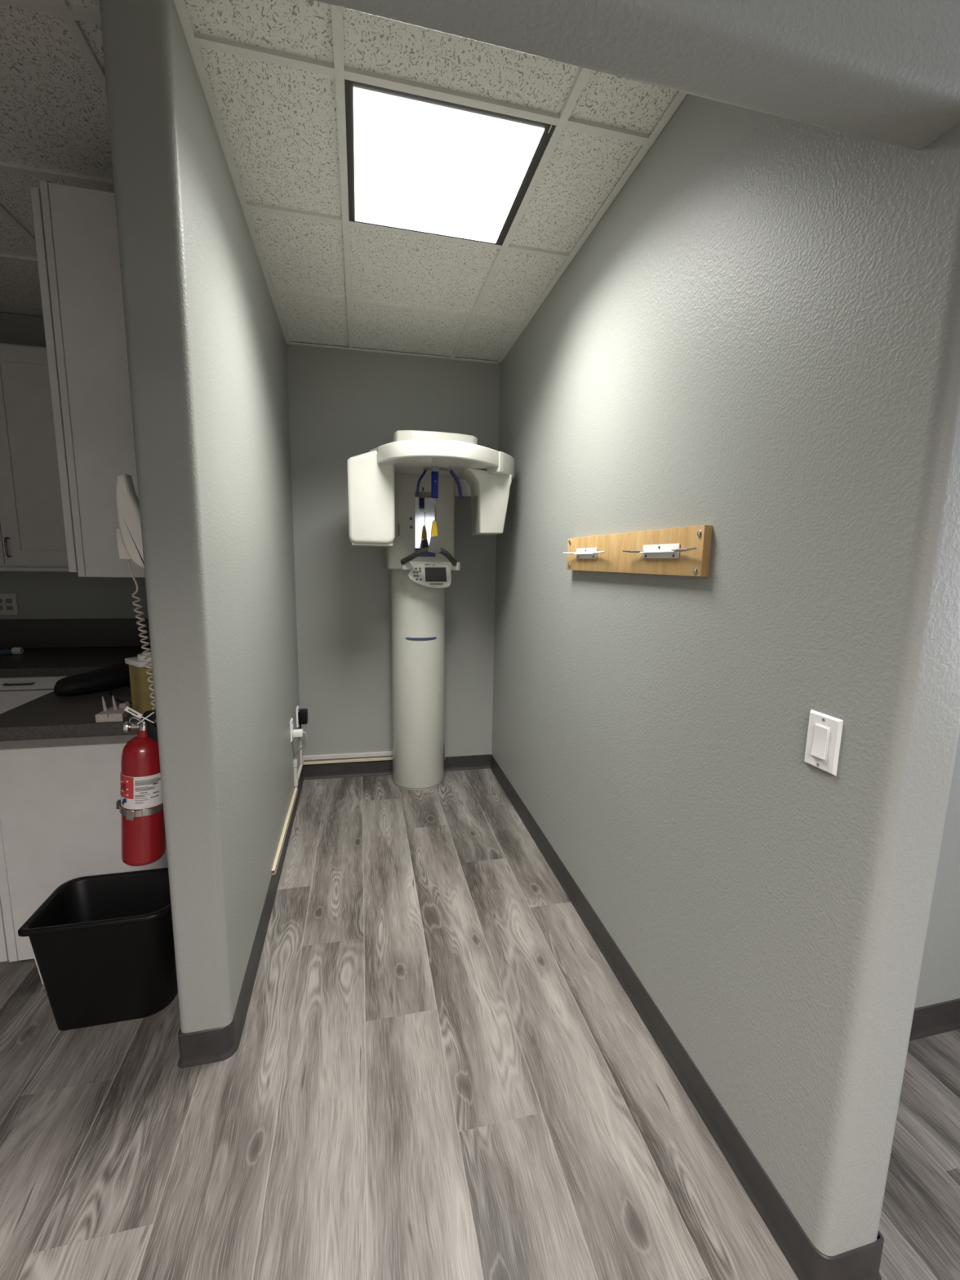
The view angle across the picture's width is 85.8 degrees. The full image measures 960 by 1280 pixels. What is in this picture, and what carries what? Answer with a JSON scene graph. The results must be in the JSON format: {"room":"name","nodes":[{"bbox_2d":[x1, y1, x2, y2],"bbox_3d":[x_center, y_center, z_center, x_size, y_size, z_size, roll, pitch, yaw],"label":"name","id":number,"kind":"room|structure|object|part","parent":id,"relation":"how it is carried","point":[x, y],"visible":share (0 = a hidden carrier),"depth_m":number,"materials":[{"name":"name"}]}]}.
{"room":"radiology room","nodes":[
{"label":"radiology room","id":0,"kind":"room"},
{"bbox_2d":[99,0,300,1033],"bbox_3d":[-0.988,-0.255,2.249,0.137,2.675,1.985,-1,9,-13],"label":"wall","id":1,"kind":"structure","parent":0,"point":[206,344],"depth_m":1.39,"materials":[{"name":"paint"}]},
{"bbox_2d":[30,180,145,577],"bbox_3d":[-1.236,-0.829,2.130,0.378,1.094,1.212,-1,9,-13],"label":"upper cabinet","id":2,"kind":"object","parent":1,"relation":"attached to","point":[76,228],"visible":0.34,"depth_m":1.52,"materials":[{"name":"wood"}]},
{"bbox_3d":[-1.293,-0.764,1.706,0.021,1.063,0.398,-1,9,-13],"label":"door","id":3,"kind":"part","parent":2,"relation":"part of","materials":[{"name":"white wood"}]},
{"bbox_3d":[-1.361,-0.827,2.101,0.020,1.094,1.212,-1,9,-13],"label":"frame","id":4,"kind":"part","parent":2,"relation":"part of","materials":[{"name":"white wood"}]},
{"bbox_2d":[115,473,156,722],"bbox_3d":[-0.905,-0.094,1.380,0.096,0.663,0.107,-1,9,-13],"label":"wall phone","id":5,"kind":"object","parent":1,"relation":"attached to","point":[129,536],"visible":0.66,"depth_m":1.30,"materials":[{"name":"beige plastic"}]},
{"bbox_3d":[-0.918,0.006,1.422,0.072,0.454,0.036,2,9,7],"label":"coiled cord","id":6,"kind":"part","parent":5,"relation":"part of","materials":[{"name":"beige plastic"}]},
{"bbox_2d":[115,800,163,820],"bbox_3d":[-0.934,0.444,1.436,0.144,0.220,0.098,-1,9,-13],"label":"wall bracket","id":7,"kind":"object","parent":1,"relation":"attached to","point":[130,814],"visible":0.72,"depth_m":1.40,"materials":[{"name":"metal"}]},
{"bbox_2d":[120,706,166,866],"bbox_3d":[-0.942,0.398,1.439,0.127,0.452,0.108,-1,9,-13],"label":"fire extinguisher","id":8,"kind":"object","parent":1,"relation":"attached to","point":[143,838],"visible":0.94,"depth_m":1.41,"materials":[{"name":"red paint"}]},
{"bbox_3d":[-0.967,0.393,1.407,0.085,0.064,0.023,9,12,42],"label":"red panel","id":9,"kind":"part","parent":8,"relation":"part of","materials":[{"name":"red paper"}]},
{"bbox_3d":[-0.943,0.236,1.411,0.029,0.014,0.012,-2,9,-17],"label":"gauge stem","id":10,"kind":"part","parent":8,"relation":"part of","materials":[{"name":"silver metal"}]},
{"bbox_3d":[-0.905,0.207,1.419,0.050,0.031,0.020,-1,9,-13],"label":"handle","id":11,"kind":"part","parent":8,"relation":"part of","materials":[{"name":"silver metal"}]},
{"bbox_3d":[-0.901,0.263,1.428,0.030,0.090,0.022,-1,9,-13],"label":"lever","id":12,"kind":"part","parent":8,"relation":"part of","materials":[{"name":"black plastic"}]},
{"bbox_2d":[177,768,303,1068],"bbox_3d":[-1.009,1.019,2.432,0.159,0.100,1.986,-1,9,-13],"label":"baseboard","id":13,"kind":"structure","parent":1,"relation":"attached to","point":[217,1044],"depth_m":1.55,"materials":[{"name":"plastic"}]},
{"bbox_2d":[271,786,297,875],"bbox_3d":[-0.978,0.931,2.608,0.018,0.020,0.836,-1,9,-13],"label":"cable raceway","id":14,"kind":"object","parent":1,"relation":"attached to","point":[295,789],"visible":0.89,"depth_m":2.52,"materials":[{"name":"beige plastic"}]},
{"bbox_2d":[289,717,293,742],"bbox_3d":[-1.059,0.506,2.909,0.010,0.120,0.072,-1,9,-13],"label":"wall outlet","id":15,"kind":"object","parent":1,"relation":"attached to","point":[291,719],"visible":0.9,"depth_m":2.88,"materials":[{"name":"white plastic"}]},
{"bbox_2d":[293,728,306,759],"bbox_3d":[-1.027,0.603,2.951,0.078,0.198,0.083,-1,9,-13],"label":"plug","id":16,"kind":"object","parent":15,"relation":"attached to","point":[296,732],"visible":1,"depth_m":2.91,"materials":[{"name":"white plastic"}]},
{"bbox_2d":[293,758,297,786],"bbox_3d":[-1.072,0.773,3.005,0.020,0.167,0.024,-1,9,-13],"label":"cable raceway","id":17,"kind":"object","parent":1,"relation":"attached to","point":[295,780],"visible":1,"depth_m":3.00,"materials":[{"name":"white plastic"}]},
{"bbox_2d":[296,705,299,727],"bbox_3d":[-1.125,0.473,3.190,0.010,0.120,0.072,-1,9,-13],"label":"wall outlet","id":18,"kind":"object","parent":1,"relation":"attached to","point":[297,707],"visible":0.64,"depth_m":3.16,"materials":[{"name":"white plastic"}]},
{"bbox_2d":[297,708,307,728],"bbox_3d":[-1.101,0.520,3.218,0.056,0.182,0.100,-1,9,-13],"label":"plug","id":19,"kind":"object","parent":18,"relation":"attached to","point":[303,713],"visible":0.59,"depth_m":3.17,"materials":[{"name":"black plastic"}]},
{"bbox_2d":[297,760,303,782],"bbox_3d":[-1.117,0.818,3.195,0.015,0.017,0.348,-1,9,-13],"label":"cable raceway","id":20,"kind":"object","parent":1,"relation":"attached to","point":[301,764],"visible":0.76,"depth_m":3.20,"materials":[{"name":"white plastic"}]},
{"bbox_2d":[298,737,302,763],"bbox_3d":[-1.141,0.682,3.290,0.015,0.215,0.017,-1,9,-13],"label":"cable raceway","id":21,"kind":"object","parent":1,"relation":"attached to","point":[300,738],"visible":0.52,"depth_m":3.29,"materials":[{"name":"white plastic"}]},
{"bbox_2d":[0,312,500,761],"bbox_3d":[-1.637,-0.401,3.135,3.790,2.675,0.164,-1,9,-13],"label":"wall","id":22,"kind":"structure","parent":0,"point":[344,404],"depth_m":3.25,"materials":[{"name":"paint"}]},
{"bbox_2d":[0,593,18,614],"bbox_3d":[-2.647,-0.199,2.876,0.117,0.118,0.010,-1,9,-13],"label":"wall outlet","id":23,"kind":"object","parent":22,"relation":"attached to","point":[8,602],"visible":1,"depth_m":2.88,"materials":[{"name":"grey plastic"}]},
{"bbox_2d":[5,598,12,603],"bbox_3d":[-2.623,-0.217,2.875,0.030,0.026,0.004,-1,9,-13],"label":"receptacle","id":24,"kind":"object","parent":23,"relation":"attached to","point":[7,600],"depth_m":2.87,"materials":[{"name":"grey plastic"}]},
{"bbox_2d":[6,605,13,609],"bbox_3d":[-2.624,-0.180,2.881,0.030,0.026,0.004,-1,9,-13],"label":"receptacle","id":25,"kind":"object","parent":23,"relation":"attached to","point":[8,607],"depth_m":2.88,"materials":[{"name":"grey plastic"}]},
{"bbox_2d":[0,342,68,571],"bbox_3d":[-2.301,-0.901,2.665,1.502,1.078,0.360,-1,9,-13],"label":"upper cabinet","id":26,"kind":"object","parent":22,"relation":"attached to","point":[33,534],"visible":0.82,"depth_m":2.54,"materials":[{"name":"wood"}]},
{"bbox_3d":[-2.572,-0.884,2.460,0.424,1.031,0.020,-1,9,-13],"label":"door","id":27,"kind":"part","parent":26,"relation":"part of","materials":[{"name":"white wood"}]},
{"bbox_3d":[-2.338,-0.459,2.554,0.009,0.100,0.031,-1,9,-13],"label":"handle","id":28,"kind":"part","parent":26,"relation":"part of","materials":[{"name":"metal"}]},
{"bbox_3d":[-2.292,-0.358,2.617,1.480,0.020,0.020,-1,9,-13],"label":"light rail","id":29,"kind":"part","parent":26,"relation":"part of","materials":[{"name":"white wood"}]},
{"bbox_2d":[0,617,150,648],"bbox_3d":[-2.358,-0.039,2.963,2.175,0.164,0.020,-1,9,-13],"label":"backsplash","id":30,"kind":"structure","parent":22,"relation":"attached to","point":[25,633],"depth_m":2.96,"materials":[{"name":"laminate"}]},
{"bbox_2d":[302,751,391,759],"bbox_3d":[-0.863,0.769,3.437,0.608,0.027,0.013,-1,9,-11],"label":"cable raceway","id":31,"kind":"object","parent":22,"relation":"attached to","point":[386,753],"visible":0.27,"depth_m":3.43,"materials":[{"name":"white plastic"}]},
{"bbox_2d":[302,756,392,764],"bbox_3d":[-0.864,0.805,3.443,0.608,0.017,0.012,-1,9,-11],"label":"cable raceway","id":32,"kind":"object","parent":22,"relation":"attached to","point":[387,757],"visible":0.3,"depth_m":3.44,"materials":[{"name":"beige plastic"}]},
{"bbox_2d":[302,754,491,779],"bbox_3d":[-0.538,0.863,3.519,1.301,0.100,0.013,-1,9,-11],"label":"baseboard","id":33,"kind":"structure","parent":22,"relation":"attached to","point":[354,769],"depth_m":3.48,"materials":[{"name":"plastic"}]},
{"bbox_2d":[0,0,687,364],"bbox_3d":[-0.146,-1.303,0.181,5.400,0.052,6.250,-1,9,-13],"label":"ceiling","id":34,"kind":"structure","parent":0,"point":[272,73],"depth_m":1.58,"materials":[{"name":"tile"}]},
{"bbox_2d":[344,79,555,245],"bbox_3d":[-0.132,-1.510,1.688,0.585,0.018,0.587,-1,9,-13],"label":"recessed light","id":35,"kind":"object","parent":34,"relation":"in","point":[415,163],"visible":1,"depth_m":1.61,"materials":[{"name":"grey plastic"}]},
{"bbox_2d":[0,768,959,1279],"bbox_3d":[-0.194,1.395,0.591,5.400,0.060,6.250,-1,9,-13],"label":"floor","id":36,"kind":"structure","parent":0,"point":[437,1070],"depth_m":1.37,"materials":[{"name":"laminate"}]},
{"bbox_2d":[0,675,69,714],"bbox_3d":[-2.614,0.567,2.672,1.525,0.866,0.608,-1,9,-13],"label":"base cabinet","id":37,"kind":"object","parent":36,"relation":"on","point":[15,692],"visible":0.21,"depth_m":2.44,"materials":[{"name":"wood"}]},
{"bbox_3d":[-2.166,0.207,2.421,0.122,0.011,0.033,-1,9,-13],"label":"handle","id":38,"kind":"part","parent":37,"relation":"part of","materials":[{"name":"metal"}]},
{"bbox_3d":[-2.178,0.337,2.466,0.390,0.198,0.020,-1,9,-13],"label":"drawer","id":39,"kind":"part","parent":37,"relation":"part of","materials":[{"name":"white wood"}]},
{"bbox_3d":[-2.176,0.204,2.446,0.390,0.061,0.020,-1,9,-13],"label":"drawer","id":40,"kind":"part","parent":37,"relation":"part of","materials":[{"name":"white wood"}]},
{"bbox_2d":[0,617,156,749],"bbox_3d":[-2.173,0.114,2.220,2.196,0.237,1.580,-1,9,-13],"label":"countertop","id":41,"kind":"structure","parent":37,"relation":"on","point":[52,647],"depth_m":2.45,"materials":[{"name":"laminate"}]},
{"bbox_2d":[0,647,23,654],"bbox_3d":[-2.538,0.059,2.729,0.197,0.036,0.050,-1,9,-13],"label":"tube","id":42,"kind":"object","parent":41,"relation":"on","point":[15,650],"visible":1,"depth_m":2.73,"materials":[{"name":"blue"}]},
{"bbox_3d":[-1.227,0.320,1.669,0.606,0.028,0.012,-1,9,-13],"label":"rail","id":43,"kind":"part","parent":41,"relation":"part of","materials":[{"name":"grey laminate"}]},
{"bbox_2d":[53,661,130,696],"bbox_3d":[-1.457,0.125,2.191,0.213,0.105,0.627,3,9,13],"label":"case","id":44,"kind":"object","parent":41,"relation":"on","point":[116,675],"visible":0.55,"depth_m":1.97,"materials":[{"name":"black fabric"}]},
{"bbox_2d":[95,695,129,722],"bbox_3d":[-1.202,0.217,1.709,0.076,0.075,0.120,-1,9,-13],"label":"block","id":45,"kind":"object","parent":41,"relation":"on","point":[116,713],"visible":0.94,"depth_m":1.67,"materials":[{"name":"plastic"}]},
{"bbox_2d":[109,691,132,703],"bbox_3d":[-1.326,0.218,1.926,0.301,0.005,0.064,5,10,26],"label":"cable","id":46,"kind":"object","parent":41,"relation":"on","point":[109,691],"visible":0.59,"depth_m":1.90,"materials":[{"name":"black plastic"}]},
{"bbox_2d":[124,652,155,718],"bbox_3d":[-1.102,0.148,1.726,0.109,0.212,0.100,7,10,34],"label":"sharps container","id":47,"kind":"object","parent":41,"relation":"on","point":[141,700],"visible":0.41,"depth_m":1.68,"materials":[{"name":"plastic"}]},
{"bbox_3d":[-1.101,0.069,1.714,0.109,0.018,0.100,7,10,34],"label":"lid","id":48,"kind":"part","parent":47,"relation":"part of","materials":[{"name":"white plastic"}]},
{"bbox_2d":[0,742,168,984],"bbox_3d":[-1.379,0.667,2.159,0.693,0.866,0.899,-1,9,-13],"label":"base cabinet","id":49,"kind":"object","parent":36,"relation":"on","point":[60,820],"visible":0.34,"depth_m":1.69,"materials":[{"name":"wood"}]},
{"bbox_3d":[-1.626,0.738,1.877,0.029,0.598,0.440,-1,9,-13],"label":"door","id":50,"kind":"part","parent":49,"relation":"part of","materials":[{"name":"white wood"}]},
{"bbox_3d":[-1.645,0.623,2.091,0.026,0.767,0.899,-1,9,-13],"label":"frame","id":51,"kind":"part","parent":49,"relation":"part of","materials":[{"name":"white wood"}]},
{"bbox_2d":[17,867,177,1031],"bbox_3d":[-1.153,0.993,1.658,0.403,0.379,0.262,-1,9,-13],"label":"wastebasket","id":52,"kind":"object","parent":36,"relation":"on","point":[103,947],"visible":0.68,"depth_m":1.58,"materials":[{"name":"black plastic"}]},
{"bbox_2d":[346,430,514,790],"bbox_3d":[-0.281,-0.062,2.969,0.894,2.103,0.894,-1,9,-13],"label":"machine","id":53,"kind":"object","parent":36,"relation":"on","point":[402,492],"visible":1,"depth_m":2.96,"materials":[{"name":"white plastic"}]},
{"bbox_3d":[-0.311,-0.826,2.939,0.118,0.028,0.006,-1,9,-13],"label":"name plate","id":54,"kind":"part","parent":53,"relation":"part of","materials":[{"name":"brown"}]},
{"bbox_2d":[414,497,435,548],"bbox_3d":[-0.314,-0.670,2.963,0.118,0.284,0.005,-1,9,-13],"label":"mirror","id":55,"kind":"object","parent":53,"relation":"on","point":[424,510],"depth_m":2.96,"materials":[{"name":"white mirror"}]},
{"bbox_3d":[-0.293,-0.375,3.003,0.253,0.147,0.032,-1,9,-13],"label":"control panel","id":56,"kind":"part","parent":53,"relation":"part of","materials":[{"name":"white plastic"}]},
{"bbox_2d":[401,560,460,570],"bbox_3d":[-0.289,-0.432,3.004,0.335,0.048,0.112,-1,9,-13],"label":"handle","id":57,"kind":"object","parent":53,"relation":"attached to","point":[411,565],"depth_m":2.98,"materials":[{"name":"plastic"}]},
{"bbox_3d":[-0.235,-0.945,2.733,0.720,0.080,0.684,-1,9,-13],"label":"rotating arm","id":58,"kind":"part","parent":53,"relation":"part of"},
{"bbox_3d":[-0.227,-0.891,2.704,0.141,0.012,0.011,0,9,-5],"label":"support rail","id":59,"kind":"part","parent":53,"relation":"part of","materials":[{"name":"grey plastic"}]},
{"bbox_3d":[0.024,-0.749,2.836,0.247,0.336,0.220,-1,9,-13],"label":"sensor arm","id":60,"kind":"part","parent":53,"relation":"part of"},
{"bbox_2d":[314,0,959,151],"bbox_3d":[-0.980,-1.019,0.336,3.735,0.590,0.108,-1,9,-13],"label":"wall","id":61,"kind":"structure","parent":0,"point":[885,71],"depth_m":0.66,"materials":[{"name":"paint"}]},
{"bbox_2d":[491,93,959,1256],"bbox_3d":[0.455,-0.218,2.179,0.149,2.675,2.777,-1,9,-13],"label":"wall","id":62,"kind":"structure","parent":0,"point":[756,340],"depth_m":1.14,"materials":[{"name":"paint"}]},
{"bbox_2d":[566,524,712,577],"bbox_3d":[0.474,-0.291,1.731,0.034,0.129,0.886,-1,9,-13],"label":"board","id":63,"kind":"object","parent":62,"relation":"attached to","point":[695,562],"visible":1,"depth_m":1.56,"materials":[{"name":"brown wood"}]},
{"bbox_2d":[563,547,605,558],"bbox_3d":[0.397,-0.328,1.950,0.026,0.040,0.381,-1,9,-13],"label":"hanger","id":64,"kind":"object","parent":63,"relation":"attached to","point":[587,553],"visible":1,"depth_m":1.95,"materials":[{"name":"white plastic"}]},
{"bbox_3d":[0.405,-0.330,1.966,0.003,0.040,0.180,-1,9,-13],"label":"plate","id":65,"kind":"part","parent":64,"relation":"part of","materials":[{"name":"white plastic"}]},
{"bbox_3d":[0.422,-0.311,1.831,0.009,0.009,0.136,0,9,-7],"label":"arm","id":66,"kind":"part","parent":64,"relation":"part of","materials":[{"name":"white plastic"}]},
{"bbox_2d":[622,543,696,558],"bbox_3d":[0.508,-0.253,1.471,0.026,0.040,0.371,-1,9,-13],"label":"hanger","id":67,"kind":"object","parent":63,"relation":"attached to","point":[668,550],"visible":1,"depth_m":1.47,"materials":[{"name":"white plastic"}]},
{"bbox_3d":[0.476,-0.275,1.599,0.009,0.009,0.104,-2,9,-20],"label":"arm","id":68,"kind":"part","parent":67,"relation":"part of","materials":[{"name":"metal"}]},
{"bbox_3d":[0.517,-0.255,1.483,0.003,0.040,0.185,-1,9,-13],"label":"plate","id":69,"kind":"part","parent":67,"relation":"part of","materials":[{"name":"white plastic"}]},
{"bbox_3d":[0.534,-0.236,1.351,0.009,0.009,0.123,0,9,-7],"label":"arm","id":70,"kind":"part","parent":67,"relation":"part of","materials":[{"name":"metal"}]},
{"bbox_2d":[490,754,884,1279],"bbox_3d":[0.439,1.058,2.343,0.171,0.100,2.738,-1,9,-13],"label":"baseboard","id":71,"kind":"structure","parent":62,"relation":"attached to","point":[807,1263],"depth_m":1.31,"materials":[{"name":"plastic"}]},
{"bbox_2d":[804,709,843,775],"bbox_3d":[0.655,0.196,0.990,0.013,0.110,0.072,-1,9,-13],"label":"light switch","id":72,"kind":"object","parent":62,"relation":"attached to","point":[824,731],"visible":1,"depth_m":0.98,"materials":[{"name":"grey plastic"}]},
{"bbox_3d":[0.654,0.196,0.991,0.003,0.066,0.033,-1,9,-13],"label":"rocker frame","id":73,"kind":"part","parent":72,"relation":"part of","materials":[{"name":"white plastic"}]},
{"bbox_2d":[914,731,959,1008],"bbox_3d":[1.489,-0.096,1.495,1.565,2.675,0.115,-1,9,-13],"label":"wall","id":74,"kind":"structure","parent":0,"point":[939,982],"depth_m":1.56,"materials":[{"name":"paint"}]},
{"bbox_2d":[909,998,959,1040],"bbox_3d":[1.478,1.185,1.628,1.570,0.100,0.013,-1,9,-13],"label":"baseboard","id":75,"kind":"structure","parent":74,"relation":"attached to","point":[941,1017],"depth_m":1.62,"materials":[{"name":"plastic"}]}
]}

